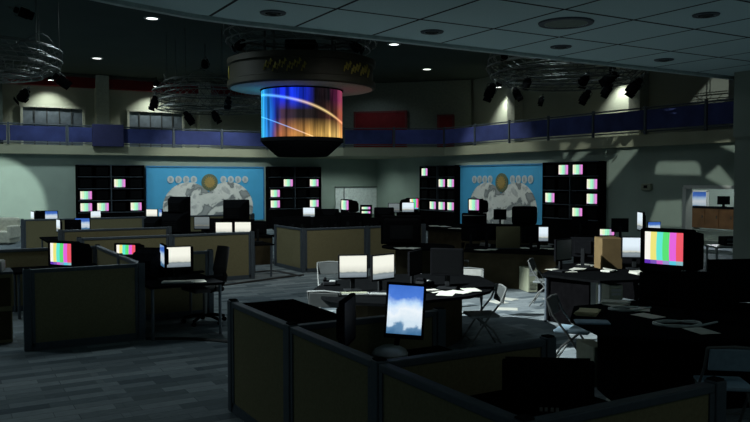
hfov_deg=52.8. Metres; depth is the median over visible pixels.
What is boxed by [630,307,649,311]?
paper sheet
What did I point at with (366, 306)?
desk
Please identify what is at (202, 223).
computer monitor
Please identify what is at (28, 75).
rig
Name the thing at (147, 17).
recessed light
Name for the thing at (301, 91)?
display screen
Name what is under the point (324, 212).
television
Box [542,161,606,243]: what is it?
rack
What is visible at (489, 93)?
spotlight
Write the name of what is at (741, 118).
wall pillar
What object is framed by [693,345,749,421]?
folding chair
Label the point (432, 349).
desk
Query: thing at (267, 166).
shelf
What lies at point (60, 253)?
television
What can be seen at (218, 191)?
print
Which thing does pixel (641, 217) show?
computer monitor
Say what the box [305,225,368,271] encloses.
partition panel
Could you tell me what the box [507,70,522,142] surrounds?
pillar
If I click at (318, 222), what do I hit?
computer monitor
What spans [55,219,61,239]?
computer monitor
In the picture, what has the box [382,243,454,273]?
desk
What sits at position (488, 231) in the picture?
computer monitor
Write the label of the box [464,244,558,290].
desk
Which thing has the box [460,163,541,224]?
wall mural
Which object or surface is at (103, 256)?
partition panel
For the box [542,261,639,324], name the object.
desk
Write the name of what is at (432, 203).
monitor
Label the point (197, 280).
paper sheet
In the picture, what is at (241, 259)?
partition panel
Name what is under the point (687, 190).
trim
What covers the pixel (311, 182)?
monitor
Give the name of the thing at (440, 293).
paper sheet
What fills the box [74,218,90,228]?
computer monitor
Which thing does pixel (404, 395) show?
partition panel
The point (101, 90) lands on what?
wall pier
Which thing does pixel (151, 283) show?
desk
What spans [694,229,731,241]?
shelf
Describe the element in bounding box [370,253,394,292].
computer monitor
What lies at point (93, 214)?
computer monitor
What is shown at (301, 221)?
computer monitor
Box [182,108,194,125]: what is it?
spotlight
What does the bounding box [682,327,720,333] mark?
paper sheet
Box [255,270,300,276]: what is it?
cable cover
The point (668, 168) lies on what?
wall
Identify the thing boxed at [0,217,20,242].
armchair
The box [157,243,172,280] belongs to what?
computer monitor
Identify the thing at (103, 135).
panel
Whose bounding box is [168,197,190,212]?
television
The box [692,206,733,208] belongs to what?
countertop
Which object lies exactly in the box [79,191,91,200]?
monitor
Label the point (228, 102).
spotlight
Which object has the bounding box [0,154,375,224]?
wall
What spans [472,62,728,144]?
wall
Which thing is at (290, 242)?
partition panel
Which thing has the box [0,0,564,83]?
ceiling
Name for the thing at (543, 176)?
shelf
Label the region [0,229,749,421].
floor
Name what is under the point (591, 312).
paper stack
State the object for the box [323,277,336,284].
desk phone
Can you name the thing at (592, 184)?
monitor
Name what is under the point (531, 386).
monitor
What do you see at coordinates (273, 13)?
recessed light
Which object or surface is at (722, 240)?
printer
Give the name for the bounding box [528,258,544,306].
folding chair
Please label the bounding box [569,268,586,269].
paper sheet
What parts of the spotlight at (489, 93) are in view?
barn door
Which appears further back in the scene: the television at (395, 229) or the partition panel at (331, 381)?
the television at (395, 229)
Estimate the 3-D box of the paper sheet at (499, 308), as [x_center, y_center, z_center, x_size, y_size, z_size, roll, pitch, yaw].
[2.252,1.670,12.898,0.356,0.004,0.252,0,2,10]
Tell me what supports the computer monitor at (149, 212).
on the desk
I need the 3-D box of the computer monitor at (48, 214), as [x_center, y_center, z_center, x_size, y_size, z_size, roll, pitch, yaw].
[-10.068,0.237,23.549,0.400,0.495,0.190,0,2,-5]
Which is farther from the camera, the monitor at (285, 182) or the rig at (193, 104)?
the monitor at (285, 182)
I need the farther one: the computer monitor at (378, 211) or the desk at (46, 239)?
the computer monitor at (378, 211)
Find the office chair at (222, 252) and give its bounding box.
[181,245,229,326]
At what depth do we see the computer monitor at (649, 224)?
15.51 m
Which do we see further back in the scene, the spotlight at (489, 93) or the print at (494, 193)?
the print at (494, 193)
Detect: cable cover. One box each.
[145,337,227,342]
[223,274,303,285]
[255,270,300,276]
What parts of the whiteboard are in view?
frame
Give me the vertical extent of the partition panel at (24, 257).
1.072 m
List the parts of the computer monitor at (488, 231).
casing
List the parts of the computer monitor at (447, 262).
casing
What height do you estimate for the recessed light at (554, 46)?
0.032 m
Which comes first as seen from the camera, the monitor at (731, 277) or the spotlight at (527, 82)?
the monitor at (731, 277)
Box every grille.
[544,20,587,27]
[647,266,680,271]
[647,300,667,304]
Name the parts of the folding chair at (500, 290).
leg, seat, leg, leg, backrest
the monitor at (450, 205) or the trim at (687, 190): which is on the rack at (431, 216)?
the monitor at (450, 205)
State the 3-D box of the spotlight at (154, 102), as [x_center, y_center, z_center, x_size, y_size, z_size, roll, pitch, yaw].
[-6.683,-3.299,22.892,0.357,0.572,0.357,0,2,0]
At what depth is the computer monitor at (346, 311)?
5.69 m
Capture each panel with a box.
[0,246,94,311]
[20,216,145,248]
[22,261,145,350]
[58,226,171,240]
[76,234,172,250]
[92,124,123,146]
[94,244,116,264]
[117,253,138,263]
[124,249,213,319]
[146,213,254,230]
[173,231,254,280]
[227,298,298,421]
[274,224,305,272]
[290,326,388,421]
[298,307,445,354]
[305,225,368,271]
[369,223,425,267]
[379,363,536,421]
[387,334,555,395]
[534,376,726,421]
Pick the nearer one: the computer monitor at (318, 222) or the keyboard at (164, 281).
the keyboard at (164, 281)
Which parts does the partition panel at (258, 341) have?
post, kick plate, rail, fabric panel, rail, post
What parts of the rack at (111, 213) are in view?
panel, panel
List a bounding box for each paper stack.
[574,308,600,316]
[601,299,630,305]
[629,270,641,274]
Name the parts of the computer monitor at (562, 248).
casing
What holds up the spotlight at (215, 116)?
hanging from the rig at (193, 104)
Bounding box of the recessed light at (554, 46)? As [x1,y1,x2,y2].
[550,45,571,48]
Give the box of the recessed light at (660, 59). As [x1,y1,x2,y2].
[654,58,673,61]
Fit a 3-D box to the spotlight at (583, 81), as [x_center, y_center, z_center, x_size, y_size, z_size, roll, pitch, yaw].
[4.893,-3.057,17.657,0.255,0.381,0.523,0,2,-5]
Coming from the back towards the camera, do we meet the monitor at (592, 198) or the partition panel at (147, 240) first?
the monitor at (592, 198)
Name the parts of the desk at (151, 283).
leg, leg, leg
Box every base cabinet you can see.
[0,268,12,342]
[692,206,733,251]
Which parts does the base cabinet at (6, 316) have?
drawer, drawer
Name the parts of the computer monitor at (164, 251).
casing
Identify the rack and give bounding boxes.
[75,164,144,217]
[266,166,320,228]
[419,165,460,230]
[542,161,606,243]
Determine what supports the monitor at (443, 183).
on the rack at (431, 216)
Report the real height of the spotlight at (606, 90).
0.473 m
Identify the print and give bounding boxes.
[163,182,213,214]
[209,182,252,214]
[471,183,504,223]
[501,182,537,224]
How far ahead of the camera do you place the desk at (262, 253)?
19.68 m
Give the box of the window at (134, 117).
[126,109,184,147]
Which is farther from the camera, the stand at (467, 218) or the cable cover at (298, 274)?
the stand at (467, 218)
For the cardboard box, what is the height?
0.510 m
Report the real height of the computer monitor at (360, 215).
0.594 m
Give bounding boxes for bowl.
[262,140,340,157]
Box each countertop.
[461,223,550,266]
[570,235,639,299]
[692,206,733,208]
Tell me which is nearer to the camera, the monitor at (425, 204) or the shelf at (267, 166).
the monitor at (425, 204)
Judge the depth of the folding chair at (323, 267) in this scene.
12.81 m
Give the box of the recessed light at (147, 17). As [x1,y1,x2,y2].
[143,16,160,19]
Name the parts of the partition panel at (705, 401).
fabric panel, rail, post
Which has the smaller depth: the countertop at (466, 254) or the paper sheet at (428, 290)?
the paper sheet at (428, 290)
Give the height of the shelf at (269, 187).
0.025 m
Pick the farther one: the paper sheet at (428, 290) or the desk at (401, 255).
the desk at (401, 255)
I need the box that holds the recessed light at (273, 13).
[260,9,285,16]
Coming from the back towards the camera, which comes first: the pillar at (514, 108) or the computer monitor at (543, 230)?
the pillar at (514, 108)
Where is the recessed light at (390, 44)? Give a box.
[387,43,400,45]
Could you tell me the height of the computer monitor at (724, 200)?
0.331 m
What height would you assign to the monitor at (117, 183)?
0.381 m
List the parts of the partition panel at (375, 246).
fabric panel, post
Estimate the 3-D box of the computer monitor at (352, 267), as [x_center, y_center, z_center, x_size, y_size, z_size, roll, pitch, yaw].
[-0.290,0.805,9.879,0.388,0.480,0.184,0,2,-10]
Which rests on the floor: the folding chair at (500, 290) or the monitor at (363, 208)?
the folding chair at (500, 290)
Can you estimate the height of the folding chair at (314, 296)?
0.825 m
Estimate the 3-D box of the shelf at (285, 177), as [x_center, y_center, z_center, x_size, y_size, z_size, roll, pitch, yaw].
[-3.692,-1.539,34.461,2.540,0.025,0.280,-1,3,-30]
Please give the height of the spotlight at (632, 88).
0.599 m
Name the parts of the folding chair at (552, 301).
backrest, leg, leg, leg, leg, seat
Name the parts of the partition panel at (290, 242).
post, rail, rail, kick plate, fabric panel, post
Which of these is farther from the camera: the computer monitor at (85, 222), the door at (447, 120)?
the door at (447, 120)
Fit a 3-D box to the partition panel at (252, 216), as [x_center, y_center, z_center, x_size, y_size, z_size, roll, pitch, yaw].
[-5.650,0.651,24.729,3.595,1.072,0.090,-1,3,-30]
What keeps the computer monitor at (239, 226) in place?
on the desk at (262, 243)
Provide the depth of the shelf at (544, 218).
25.67 m
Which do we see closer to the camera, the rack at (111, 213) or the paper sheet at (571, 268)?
the paper sheet at (571, 268)
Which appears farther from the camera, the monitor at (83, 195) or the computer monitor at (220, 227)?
the monitor at (83, 195)
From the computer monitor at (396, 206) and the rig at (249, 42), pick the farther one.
the computer monitor at (396, 206)
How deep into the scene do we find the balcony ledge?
29.27 m
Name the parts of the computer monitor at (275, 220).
casing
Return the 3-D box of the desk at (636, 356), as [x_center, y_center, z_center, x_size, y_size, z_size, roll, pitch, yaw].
[3.171,1.481,8.044,2.083,0.782,2.518,1,2,17]
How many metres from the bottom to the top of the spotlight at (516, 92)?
0.432 m
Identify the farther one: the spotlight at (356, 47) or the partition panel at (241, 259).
the spotlight at (356, 47)
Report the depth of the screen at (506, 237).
15.92 m
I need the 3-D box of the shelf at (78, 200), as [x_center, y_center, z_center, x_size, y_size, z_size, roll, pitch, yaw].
[-10.646,-0.425,30.488,2.540,0.025,0.280,-1,3,-30]
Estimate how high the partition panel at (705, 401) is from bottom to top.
1.072 m
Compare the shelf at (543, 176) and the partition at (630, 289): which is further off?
the shelf at (543, 176)
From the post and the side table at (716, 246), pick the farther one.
the side table at (716, 246)
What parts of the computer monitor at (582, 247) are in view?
casing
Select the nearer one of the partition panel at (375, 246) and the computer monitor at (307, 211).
the partition panel at (375, 246)
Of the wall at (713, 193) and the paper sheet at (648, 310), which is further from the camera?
the wall at (713, 193)
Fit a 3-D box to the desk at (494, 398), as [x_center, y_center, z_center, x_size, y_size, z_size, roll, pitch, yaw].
[0.867,1.629,4.809,1.320,0.750,0.740,-1,3,-30]
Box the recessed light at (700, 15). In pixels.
[692,12,719,18]
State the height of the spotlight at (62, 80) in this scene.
0.395 m
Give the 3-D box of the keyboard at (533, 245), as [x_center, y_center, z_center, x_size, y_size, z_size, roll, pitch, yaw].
[3.594,0.763,16.368,0.440,0.030,0.150,0,2,0]
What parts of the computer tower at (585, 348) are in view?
panel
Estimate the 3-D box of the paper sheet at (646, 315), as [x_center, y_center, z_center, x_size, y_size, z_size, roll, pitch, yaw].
[2.912,1.118,8.063,0.210,0.003,0.297,-1,3,-30]
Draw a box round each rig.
[0,0,62,82]
[152,28,260,114]
[223,24,377,55]
[486,53,648,91]
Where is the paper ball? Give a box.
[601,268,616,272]
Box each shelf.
[76,164,142,165]
[78,188,143,188]
[78,200,137,200]
[78,211,143,212]
[267,166,297,166]
[269,187,320,187]
[285,177,319,177]
[543,161,598,162]
[543,176,595,176]
[543,203,597,205]
[543,217,597,220]
[547,190,596,190]
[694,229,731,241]
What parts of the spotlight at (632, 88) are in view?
barn door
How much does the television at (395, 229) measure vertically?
0.640 m
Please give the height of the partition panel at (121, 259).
1.072 m
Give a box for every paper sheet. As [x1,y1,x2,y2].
[194,279,206,281]
[426,289,443,292]
[436,292,454,295]
[444,290,469,293]
[460,288,480,291]
[489,300,507,303]
[497,307,517,310]
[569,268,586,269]
[598,302,626,305]
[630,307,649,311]
[630,313,663,318]
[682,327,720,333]
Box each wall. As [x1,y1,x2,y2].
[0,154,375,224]
[2,71,268,149]
[338,80,471,147]
[376,143,734,236]
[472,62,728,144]
[693,189,733,230]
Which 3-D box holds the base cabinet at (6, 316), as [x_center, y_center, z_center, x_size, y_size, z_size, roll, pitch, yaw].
[-5.184,1.284,10.281,0.460,0.950,0.555,-1,3,-30]
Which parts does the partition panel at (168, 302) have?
rail, kick plate, rail, post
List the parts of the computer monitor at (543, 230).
casing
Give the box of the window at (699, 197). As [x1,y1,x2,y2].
[692,190,708,205]
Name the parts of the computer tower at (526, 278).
panel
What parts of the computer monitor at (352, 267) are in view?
casing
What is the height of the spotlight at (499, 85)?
0.638 m
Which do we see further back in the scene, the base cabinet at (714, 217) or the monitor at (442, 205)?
the monitor at (442, 205)
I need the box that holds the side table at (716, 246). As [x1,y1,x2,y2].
[704,244,732,271]
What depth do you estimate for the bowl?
19.24 m
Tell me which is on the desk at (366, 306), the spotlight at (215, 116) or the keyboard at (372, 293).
the keyboard at (372, 293)
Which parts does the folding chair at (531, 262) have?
backrest, leg, leg, seat, leg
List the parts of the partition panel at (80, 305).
post, rail, kick plate, fabric panel, post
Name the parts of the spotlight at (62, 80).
barn door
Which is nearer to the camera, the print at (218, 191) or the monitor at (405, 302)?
the monitor at (405, 302)
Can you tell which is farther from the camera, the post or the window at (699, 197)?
the window at (699, 197)
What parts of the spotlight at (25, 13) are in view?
barn door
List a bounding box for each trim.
[3,72,260,97]
[91,0,733,79]
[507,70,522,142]
[628,69,648,134]
[682,185,733,228]
[728,80,733,128]
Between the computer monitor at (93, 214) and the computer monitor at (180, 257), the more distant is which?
the computer monitor at (93, 214)
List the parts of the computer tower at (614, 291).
panel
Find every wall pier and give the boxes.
[0,61,2,143]
[94,75,109,123]
[197,82,210,147]
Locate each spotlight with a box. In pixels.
[8,5,34,19]
[13,86,29,104]
[49,71,72,89]
[148,92,158,110]
[153,79,158,86]
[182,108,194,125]
[200,57,209,70]
[210,108,221,124]
[224,93,232,109]
[231,37,247,51]
[346,39,364,54]
[483,79,497,102]
[496,75,501,87]
[501,54,508,61]
[511,84,522,101]
[522,75,532,90]
[538,94,544,106]
[577,71,591,88]
[578,86,592,105]
[598,70,622,86]
[600,83,614,98]
[624,73,644,98]
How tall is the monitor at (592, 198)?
0.381 m
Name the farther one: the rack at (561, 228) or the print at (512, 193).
the print at (512, 193)
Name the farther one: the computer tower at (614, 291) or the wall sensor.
the wall sensor
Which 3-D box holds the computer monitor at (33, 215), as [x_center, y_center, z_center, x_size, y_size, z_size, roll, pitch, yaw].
[-10.491,0.250,23.240,0.190,0.495,0.400,-2,3,-38]
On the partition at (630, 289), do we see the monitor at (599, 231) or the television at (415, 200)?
the monitor at (599, 231)
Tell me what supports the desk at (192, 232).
on the floor
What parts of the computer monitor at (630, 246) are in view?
casing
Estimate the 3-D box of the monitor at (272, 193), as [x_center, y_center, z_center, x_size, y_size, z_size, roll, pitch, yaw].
[-4.527,-0.774,34.008,0.480,0.381,0.224,-1,3,-30]
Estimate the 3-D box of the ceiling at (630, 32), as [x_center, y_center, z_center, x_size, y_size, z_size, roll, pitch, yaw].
[5.222,-2.301,4.865,30.000,0.200,15.360,-1,3,-30]
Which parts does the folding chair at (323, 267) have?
leg, backrest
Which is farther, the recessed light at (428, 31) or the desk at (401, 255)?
the desk at (401, 255)
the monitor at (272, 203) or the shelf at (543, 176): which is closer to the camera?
the shelf at (543, 176)
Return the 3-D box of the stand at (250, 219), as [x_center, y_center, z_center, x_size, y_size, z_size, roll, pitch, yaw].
[-3.675,0.418,20.307,0.800,0.360,0.515,0,2,0]
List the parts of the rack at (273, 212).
panel, panel, panel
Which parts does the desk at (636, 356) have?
cable coil, cable coil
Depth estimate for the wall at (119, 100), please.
33.24 m
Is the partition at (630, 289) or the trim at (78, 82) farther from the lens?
the trim at (78, 82)
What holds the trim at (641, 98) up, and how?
attached to the wall at (664, 88)
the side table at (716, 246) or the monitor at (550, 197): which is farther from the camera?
the monitor at (550, 197)
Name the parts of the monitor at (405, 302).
casing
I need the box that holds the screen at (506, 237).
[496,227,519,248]
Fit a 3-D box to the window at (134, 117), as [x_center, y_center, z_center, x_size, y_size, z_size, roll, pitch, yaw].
[-9.853,-3.664,34.039,2.619,1.730,0.160,-1,3,-30]
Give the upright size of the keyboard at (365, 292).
0.030 m
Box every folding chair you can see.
[307,290,341,307]
[317,261,337,307]
[459,283,507,347]
[462,267,483,325]
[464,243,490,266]
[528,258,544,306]
[546,294,590,357]
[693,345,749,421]
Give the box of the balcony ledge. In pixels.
[0,129,734,158]
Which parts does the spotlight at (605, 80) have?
barn door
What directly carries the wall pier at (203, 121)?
attached to the wall at (119, 100)
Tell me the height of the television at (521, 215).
0.460 m
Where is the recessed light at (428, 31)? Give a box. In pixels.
[420,29,443,34]
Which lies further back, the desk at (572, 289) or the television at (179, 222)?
the television at (179, 222)
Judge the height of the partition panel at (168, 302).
1.072 m
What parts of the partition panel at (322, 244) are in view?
kick plate, rail, post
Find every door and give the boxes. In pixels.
[354,110,406,146]
[437,114,454,146]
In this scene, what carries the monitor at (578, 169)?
on the rack at (561, 228)
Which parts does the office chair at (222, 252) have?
leg, armrest, leg, seat, leg, armrest, leg, backrest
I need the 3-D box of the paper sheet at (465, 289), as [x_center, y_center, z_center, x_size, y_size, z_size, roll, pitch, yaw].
[1.255,1.031,9.886,0.210,0.003,0.297,0,2,-10]
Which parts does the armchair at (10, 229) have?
seat, backrest, armrest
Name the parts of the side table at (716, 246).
leg, leg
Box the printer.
[718,236,732,245]
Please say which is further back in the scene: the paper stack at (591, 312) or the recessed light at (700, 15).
the recessed light at (700, 15)
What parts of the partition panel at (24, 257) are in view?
rail, rail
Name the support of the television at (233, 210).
on the stand at (250, 219)
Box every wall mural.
[145,166,263,219]
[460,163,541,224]
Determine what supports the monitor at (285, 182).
on the rack at (273, 212)
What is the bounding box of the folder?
[574,319,610,324]
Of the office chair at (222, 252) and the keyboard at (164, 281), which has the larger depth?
the office chair at (222, 252)
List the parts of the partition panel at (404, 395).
rail, fabric panel, post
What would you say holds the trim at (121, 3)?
attached to the ceiling at (630, 32)
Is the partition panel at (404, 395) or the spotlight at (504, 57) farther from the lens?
the spotlight at (504, 57)
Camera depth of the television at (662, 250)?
8.60 m
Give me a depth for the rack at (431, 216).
31.82 m
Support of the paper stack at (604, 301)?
on the desk at (636, 356)
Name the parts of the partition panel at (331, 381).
fabric panel, rail, post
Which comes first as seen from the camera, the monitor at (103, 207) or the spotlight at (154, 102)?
the spotlight at (154, 102)
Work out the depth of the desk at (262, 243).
17.18 m
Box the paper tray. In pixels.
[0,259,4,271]
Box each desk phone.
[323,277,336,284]
[416,278,433,285]
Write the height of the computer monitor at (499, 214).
0.396 m
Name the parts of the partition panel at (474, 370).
rail, fabric panel, rail, post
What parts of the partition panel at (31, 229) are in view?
post, rail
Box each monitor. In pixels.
[31,211,35,218]
[35,211,44,218]
[45,211,57,218]
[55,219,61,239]
[64,220,80,229]
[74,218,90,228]
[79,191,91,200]
[79,203,92,212]
[90,211,100,217]
[96,202,108,211]
[113,179,125,187]
[129,202,141,211]
[146,209,157,215]
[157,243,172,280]
[163,245,191,279]
[194,216,209,232]
[215,222,232,232]
[234,221,251,231]
[252,221,266,242]
[269,190,279,197]
[269,200,279,208]
[272,217,283,236]
[282,179,292,186]
[293,216,310,227]
[303,207,314,217]
[308,179,318,186]
[308,199,318,207]
[313,216,330,227]
[336,293,355,345]
[338,254,367,291]
[358,213,368,225]
[360,205,371,216]
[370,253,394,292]
[372,282,426,358]
[388,203,399,214]
[402,202,413,214]
[408,249,421,282]
[422,168,429,176]
[422,201,429,209]
[430,201,435,209]
[430,248,463,289]
[439,179,447,187]
[439,201,446,210]
[447,202,453,210]
[448,179,453,187]
[476,224,495,248]
[494,209,506,224]
[502,356,594,416]
[529,226,548,249]
[545,192,557,203]
[552,238,571,272]
[559,164,568,175]
[571,237,593,267]
[572,207,585,215]
[573,164,586,175]
[587,179,597,190]
[587,193,597,204]
[596,228,614,235]
[611,218,628,237]
[621,236,639,269]
[637,211,645,230]
[647,222,660,227]
[707,259,749,313]
[717,196,729,206]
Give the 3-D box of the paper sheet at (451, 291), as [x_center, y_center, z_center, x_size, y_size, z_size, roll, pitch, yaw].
[1.069,1.041,9.736,0.297,0.003,0.210,2,3,40]
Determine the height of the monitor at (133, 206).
0.381 m
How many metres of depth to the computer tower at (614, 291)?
11.98 m
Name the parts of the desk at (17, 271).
leg, leg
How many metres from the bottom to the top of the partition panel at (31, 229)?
1.072 m
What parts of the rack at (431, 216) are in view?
panel, panel, panel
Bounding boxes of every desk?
[10,263,97,318]
[39,236,57,247]
[145,271,223,340]
[172,231,200,233]
[242,299,335,323]
[254,234,272,264]
[255,240,274,276]
[313,274,495,346]
[370,345,451,355]
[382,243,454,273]
[426,222,463,248]
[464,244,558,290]
[470,390,607,414]
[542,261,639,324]
[570,300,749,408]
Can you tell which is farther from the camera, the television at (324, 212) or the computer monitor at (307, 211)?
the computer monitor at (307, 211)
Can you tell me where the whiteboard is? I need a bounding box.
[335,186,376,213]
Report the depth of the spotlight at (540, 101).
19.35 m
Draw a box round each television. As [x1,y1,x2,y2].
[48,240,91,267]
[114,243,143,253]
[133,247,172,277]
[161,211,190,233]
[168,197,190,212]
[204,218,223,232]
[223,200,249,220]
[321,209,338,216]
[341,199,358,211]
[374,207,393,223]
[381,215,420,243]
[400,198,418,211]
[468,198,487,213]
[512,206,536,224]
[640,227,703,273]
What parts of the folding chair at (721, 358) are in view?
leg, seat, backrest, leg, leg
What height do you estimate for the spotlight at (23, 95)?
0.384 m
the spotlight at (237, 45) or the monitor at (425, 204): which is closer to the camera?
the spotlight at (237, 45)
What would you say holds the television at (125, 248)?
on the desk
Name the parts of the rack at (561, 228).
panel, panel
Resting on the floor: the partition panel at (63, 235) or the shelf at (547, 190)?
the partition panel at (63, 235)
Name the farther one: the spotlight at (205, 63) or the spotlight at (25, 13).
the spotlight at (205, 63)
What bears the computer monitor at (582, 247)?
on the desk at (572, 289)
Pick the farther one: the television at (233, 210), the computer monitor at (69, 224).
the television at (233, 210)
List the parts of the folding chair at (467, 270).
backrest, leg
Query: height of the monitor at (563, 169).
0.381 m
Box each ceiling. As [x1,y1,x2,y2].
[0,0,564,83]
[123,0,749,76]
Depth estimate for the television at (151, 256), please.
11.07 m
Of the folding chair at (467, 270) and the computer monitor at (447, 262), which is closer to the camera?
the computer monitor at (447, 262)
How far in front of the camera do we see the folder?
7.61 m
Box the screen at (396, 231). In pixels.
[390,225,412,238]
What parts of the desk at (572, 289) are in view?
leg, panel, leg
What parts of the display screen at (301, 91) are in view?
hanger rod, hanger rod, crown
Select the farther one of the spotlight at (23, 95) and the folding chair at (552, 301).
the spotlight at (23, 95)
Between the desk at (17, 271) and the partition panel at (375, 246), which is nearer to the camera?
the desk at (17, 271)
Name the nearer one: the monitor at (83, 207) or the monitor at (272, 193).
the monitor at (83, 207)
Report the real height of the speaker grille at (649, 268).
0.041 m
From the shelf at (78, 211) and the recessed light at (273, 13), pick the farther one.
the shelf at (78, 211)
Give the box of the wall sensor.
[641,184,652,189]
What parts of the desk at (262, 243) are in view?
leg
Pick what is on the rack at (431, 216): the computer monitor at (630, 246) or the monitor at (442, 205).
the monitor at (442, 205)
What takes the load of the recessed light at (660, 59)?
in the ceiling at (630, 32)
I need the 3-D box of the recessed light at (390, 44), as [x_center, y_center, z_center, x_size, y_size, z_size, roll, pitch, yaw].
[0.632,-5.545,25.152,0.460,0.023,0.460,-1,3,-30]
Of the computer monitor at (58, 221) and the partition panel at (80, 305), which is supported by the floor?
the partition panel at (80, 305)
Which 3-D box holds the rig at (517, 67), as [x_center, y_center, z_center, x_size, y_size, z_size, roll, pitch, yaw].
[4.796,-4.212,18.843,4.025,2.168,4.025,1,2,19]
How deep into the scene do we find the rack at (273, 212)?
34.35 m
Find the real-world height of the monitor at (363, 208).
0.540 m
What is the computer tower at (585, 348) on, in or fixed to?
on the floor
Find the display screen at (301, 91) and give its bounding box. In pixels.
[227,30,374,157]
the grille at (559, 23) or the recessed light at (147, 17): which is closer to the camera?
the grille at (559, 23)
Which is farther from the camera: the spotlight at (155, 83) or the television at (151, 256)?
the spotlight at (155, 83)
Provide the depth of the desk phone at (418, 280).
10.39 m
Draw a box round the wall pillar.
[733,70,749,258]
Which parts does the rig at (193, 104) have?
hanger rod, hanger rod, hanger rod, hanger rod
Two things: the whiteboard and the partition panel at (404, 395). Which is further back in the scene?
the whiteboard
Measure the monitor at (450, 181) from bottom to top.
0.381 m
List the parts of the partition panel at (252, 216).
rail, fabric panel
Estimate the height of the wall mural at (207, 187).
2.365 m
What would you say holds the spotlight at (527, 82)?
hanging from the rig at (517, 67)
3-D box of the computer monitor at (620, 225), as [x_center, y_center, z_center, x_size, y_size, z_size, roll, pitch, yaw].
[4.673,0.336,14.410,0.320,0.396,0.152,0,2,5]
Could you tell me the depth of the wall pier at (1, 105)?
28.37 m
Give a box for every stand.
[224,219,254,231]
[462,213,486,223]
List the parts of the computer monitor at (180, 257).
casing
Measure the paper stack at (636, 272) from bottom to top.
0.040 m
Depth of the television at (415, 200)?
24.55 m
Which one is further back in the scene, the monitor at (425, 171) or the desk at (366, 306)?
the monitor at (425, 171)
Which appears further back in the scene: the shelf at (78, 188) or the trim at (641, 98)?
the shelf at (78, 188)
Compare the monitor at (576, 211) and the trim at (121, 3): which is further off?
the monitor at (576, 211)
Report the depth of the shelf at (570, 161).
25.00 m
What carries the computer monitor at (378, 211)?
on the desk
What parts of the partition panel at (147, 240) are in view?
rail, fabric panel, post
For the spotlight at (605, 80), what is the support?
hanging from the rig at (517, 67)
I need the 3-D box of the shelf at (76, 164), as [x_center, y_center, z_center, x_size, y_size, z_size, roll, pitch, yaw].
[-10.646,-1.849,30.430,2.540,0.025,0.280,-1,3,-30]
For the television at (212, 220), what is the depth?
19.58 m
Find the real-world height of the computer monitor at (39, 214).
0.495 m
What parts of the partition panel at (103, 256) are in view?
rail, fabric panel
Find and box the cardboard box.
[594,236,621,268]
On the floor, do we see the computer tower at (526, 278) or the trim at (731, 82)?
the computer tower at (526, 278)
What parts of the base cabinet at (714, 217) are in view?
door, door, frame, door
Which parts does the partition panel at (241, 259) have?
rail, kick plate, post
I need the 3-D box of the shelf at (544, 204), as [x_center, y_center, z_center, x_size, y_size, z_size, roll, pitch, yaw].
[6.591,-0.210,25.237,0.280,0.025,2.540,-1,3,-30]
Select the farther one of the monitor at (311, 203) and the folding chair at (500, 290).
the monitor at (311, 203)
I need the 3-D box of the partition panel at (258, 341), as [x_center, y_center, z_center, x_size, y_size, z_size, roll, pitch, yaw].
[-1.004,1.395,6.602,0.090,1.072,1.460,-1,3,-30]
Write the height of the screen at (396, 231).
0.300 m
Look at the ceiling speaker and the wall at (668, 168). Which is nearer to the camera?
the ceiling speaker
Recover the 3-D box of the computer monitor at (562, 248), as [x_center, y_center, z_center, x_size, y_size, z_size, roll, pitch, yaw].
[2.959,0.700,11.973,0.420,0.520,0.200,-2,3,-40]
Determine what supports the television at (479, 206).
on the stand at (467, 218)
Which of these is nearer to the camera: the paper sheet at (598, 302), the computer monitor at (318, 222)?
the paper sheet at (598, 302)
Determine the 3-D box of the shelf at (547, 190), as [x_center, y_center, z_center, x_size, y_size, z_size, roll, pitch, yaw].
[6.591,-0.685,25.218,0.280,0.025,2.540,-1,3,-30]
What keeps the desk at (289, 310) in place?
on the floor
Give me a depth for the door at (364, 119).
35.09 m
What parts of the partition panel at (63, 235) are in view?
post, rail, post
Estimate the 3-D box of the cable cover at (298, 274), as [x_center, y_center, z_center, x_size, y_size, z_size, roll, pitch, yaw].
[-2.570,1.510,16.423,0.175,0.034,2.711,2,3,43]
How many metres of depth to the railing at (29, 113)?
29.23 m
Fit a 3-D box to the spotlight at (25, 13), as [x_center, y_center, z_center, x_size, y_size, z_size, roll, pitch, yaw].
[-7.209,-4.051,15.461,0.500,0.304,0.282,-1,2,-13]
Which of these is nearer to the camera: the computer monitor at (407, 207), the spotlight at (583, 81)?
the spotlight at (583, 81)
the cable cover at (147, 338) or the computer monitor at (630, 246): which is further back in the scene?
the computer monitor at (630, 246)
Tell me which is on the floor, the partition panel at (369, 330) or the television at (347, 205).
the partition panel at (369, 330)
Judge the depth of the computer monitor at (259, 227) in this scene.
17.58 m
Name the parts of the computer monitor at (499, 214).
casing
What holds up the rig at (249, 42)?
hanging from the ceiling at (130, 45)
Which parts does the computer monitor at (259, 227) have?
casing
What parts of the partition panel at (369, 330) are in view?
rail, fabric panel, rail, post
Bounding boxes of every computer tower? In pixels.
[519,266,536,291]
[576,339,597,385]
[596,283,622,303]
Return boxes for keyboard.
[161,280,194,283]
[339,291,368,295]
[368,292,385,296]
[533,245,551,246]
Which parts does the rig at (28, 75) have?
hanger rod, hanger rod, hanger rod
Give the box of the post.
[591,282,595,303]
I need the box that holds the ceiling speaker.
[538,17,593,28]
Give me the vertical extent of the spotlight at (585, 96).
0.473 m
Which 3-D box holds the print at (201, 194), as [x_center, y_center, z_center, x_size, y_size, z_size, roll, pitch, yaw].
[-7.934,-0.420,32.192,2.200,1.600,0.025,-1,3,-30]
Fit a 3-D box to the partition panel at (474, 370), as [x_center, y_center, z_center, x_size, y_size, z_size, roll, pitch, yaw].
[0.684,1.452,5.193,1.415,1.072,0.090,-1,3,-30]

